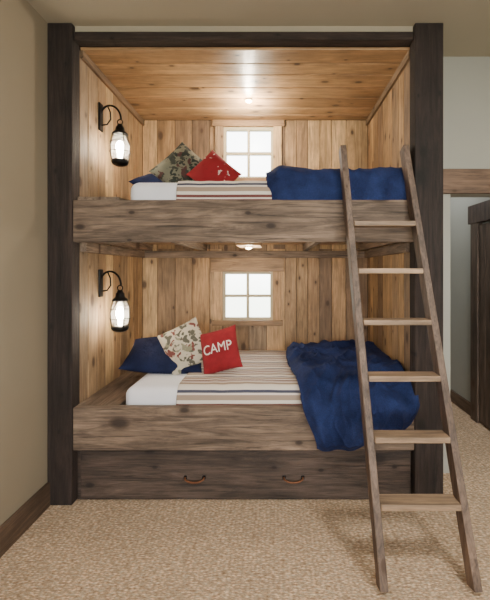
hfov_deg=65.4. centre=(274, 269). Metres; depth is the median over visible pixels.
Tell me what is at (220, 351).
throw pillow
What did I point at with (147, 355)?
pillow
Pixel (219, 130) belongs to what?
window frame
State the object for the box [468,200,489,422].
door frame
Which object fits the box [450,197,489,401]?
wall
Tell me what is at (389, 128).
wall alcove
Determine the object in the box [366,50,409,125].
trim
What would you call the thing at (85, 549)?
floor
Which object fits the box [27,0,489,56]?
ceiling
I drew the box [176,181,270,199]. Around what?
striped blanket
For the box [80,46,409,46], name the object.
ceiling alcove
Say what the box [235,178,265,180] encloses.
sill
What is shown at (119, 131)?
wall lantern
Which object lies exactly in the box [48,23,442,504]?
bunk bed
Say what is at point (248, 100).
recessed light
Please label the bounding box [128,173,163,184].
pillow
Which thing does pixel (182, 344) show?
throw pillow
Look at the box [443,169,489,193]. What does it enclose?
trim
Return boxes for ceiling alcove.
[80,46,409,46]
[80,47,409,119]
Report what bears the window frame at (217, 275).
attached to the wall at (157, 120)
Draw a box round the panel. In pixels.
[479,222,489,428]
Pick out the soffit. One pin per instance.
(77, 28)
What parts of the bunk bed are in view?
post, drawer pull, rail, rail, drawer, drawer pull, post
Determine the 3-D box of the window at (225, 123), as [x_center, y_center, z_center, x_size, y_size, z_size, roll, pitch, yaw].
[-0.240,-1.100,3.451,0.650,0.502,0.078,0,0,0]
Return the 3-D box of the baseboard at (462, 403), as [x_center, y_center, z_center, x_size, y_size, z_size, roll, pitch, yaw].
[1.869,1.330,1.400,0.022,0.120,6.800,0,0,0]
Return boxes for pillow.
[119,337,201,373]
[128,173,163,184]
[149,142,201,182]
[157,317,202,374]
[186,150,241,180]
[200,325,242,373]
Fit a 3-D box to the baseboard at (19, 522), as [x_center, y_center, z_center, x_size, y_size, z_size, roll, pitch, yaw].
[-1.334,1.320,0.120,0.022,0.140,4.240,0,0,0]
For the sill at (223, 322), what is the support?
attached to the wall at (157, 120)
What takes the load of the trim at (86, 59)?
attached to the wall alcove
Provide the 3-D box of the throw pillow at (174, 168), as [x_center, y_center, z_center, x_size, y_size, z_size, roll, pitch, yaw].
[-0.655,-0.710,2.761,0.497,0.485,0.182,0,0,-15]
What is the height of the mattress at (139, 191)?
0.288 m
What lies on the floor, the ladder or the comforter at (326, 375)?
the ladder
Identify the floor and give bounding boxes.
[0,402,489,599]
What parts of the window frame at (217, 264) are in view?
muntins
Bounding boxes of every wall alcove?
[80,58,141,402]
[368,61,409,371]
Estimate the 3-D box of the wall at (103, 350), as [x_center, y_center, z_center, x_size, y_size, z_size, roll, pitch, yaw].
[-1.209,-0.133,2.888,0.018,2.445,1.100,0,0,0]
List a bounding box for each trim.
[80,50,143,125]
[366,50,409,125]
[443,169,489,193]
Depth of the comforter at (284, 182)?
2.29 m
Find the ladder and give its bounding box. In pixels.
[339,145,482,592]
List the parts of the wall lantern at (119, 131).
plate, arm, bulb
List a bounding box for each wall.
[0,0,47,525]
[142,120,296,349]
[443,57,489,472]
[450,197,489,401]
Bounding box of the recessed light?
[244,98,252,102]
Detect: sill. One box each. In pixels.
[212,320,282,325]
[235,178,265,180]
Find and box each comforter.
[266,163,408,210]
[286,339,419,451]
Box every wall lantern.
[98,102,130,166]
[98,269,130,331]
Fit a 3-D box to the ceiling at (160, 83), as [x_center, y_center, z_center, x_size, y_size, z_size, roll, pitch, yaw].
[-0.180,-1.364,2.887,2.040,0.018,1.098,0,0,0]
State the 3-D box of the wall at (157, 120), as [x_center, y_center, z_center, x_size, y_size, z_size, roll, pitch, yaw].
[-0.230,-0.035,3.499,2.240,2.850,0.081,0,0,0]
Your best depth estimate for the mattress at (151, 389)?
2.34 m
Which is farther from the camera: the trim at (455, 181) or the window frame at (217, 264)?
the window frame at (217, 264)
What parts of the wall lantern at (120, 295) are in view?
plate, arm, bulb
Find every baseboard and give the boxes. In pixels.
[0,482,49,557]
[450,389,469,414]
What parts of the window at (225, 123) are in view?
muntins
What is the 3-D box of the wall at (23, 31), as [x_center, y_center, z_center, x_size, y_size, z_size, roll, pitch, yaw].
[-1.395,-0.035,0.750,0.100,2.850,5.700,0,0,0]
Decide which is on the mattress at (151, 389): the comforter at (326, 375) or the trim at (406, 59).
the comforter at (326, 375)
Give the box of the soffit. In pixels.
[75,26,412,31]
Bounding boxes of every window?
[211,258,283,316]
[212,120,283,175]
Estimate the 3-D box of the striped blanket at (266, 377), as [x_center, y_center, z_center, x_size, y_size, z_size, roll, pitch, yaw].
[-0.150,0.808,2.831,0.901,0.205,1.060,0,0,0]
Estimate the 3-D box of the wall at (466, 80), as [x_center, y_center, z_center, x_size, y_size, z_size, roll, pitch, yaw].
[1.435,-0.035,2.660,0.890,2.850,0.120,0,0,0]
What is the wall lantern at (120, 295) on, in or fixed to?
attached to the wall alcove
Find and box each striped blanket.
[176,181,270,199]
[176,350,301,404]
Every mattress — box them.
[126,373,187,404]
[131,183,176,199]
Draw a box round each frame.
[214,272,280,320]
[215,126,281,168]
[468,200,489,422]
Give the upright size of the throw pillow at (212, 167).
0.375 m

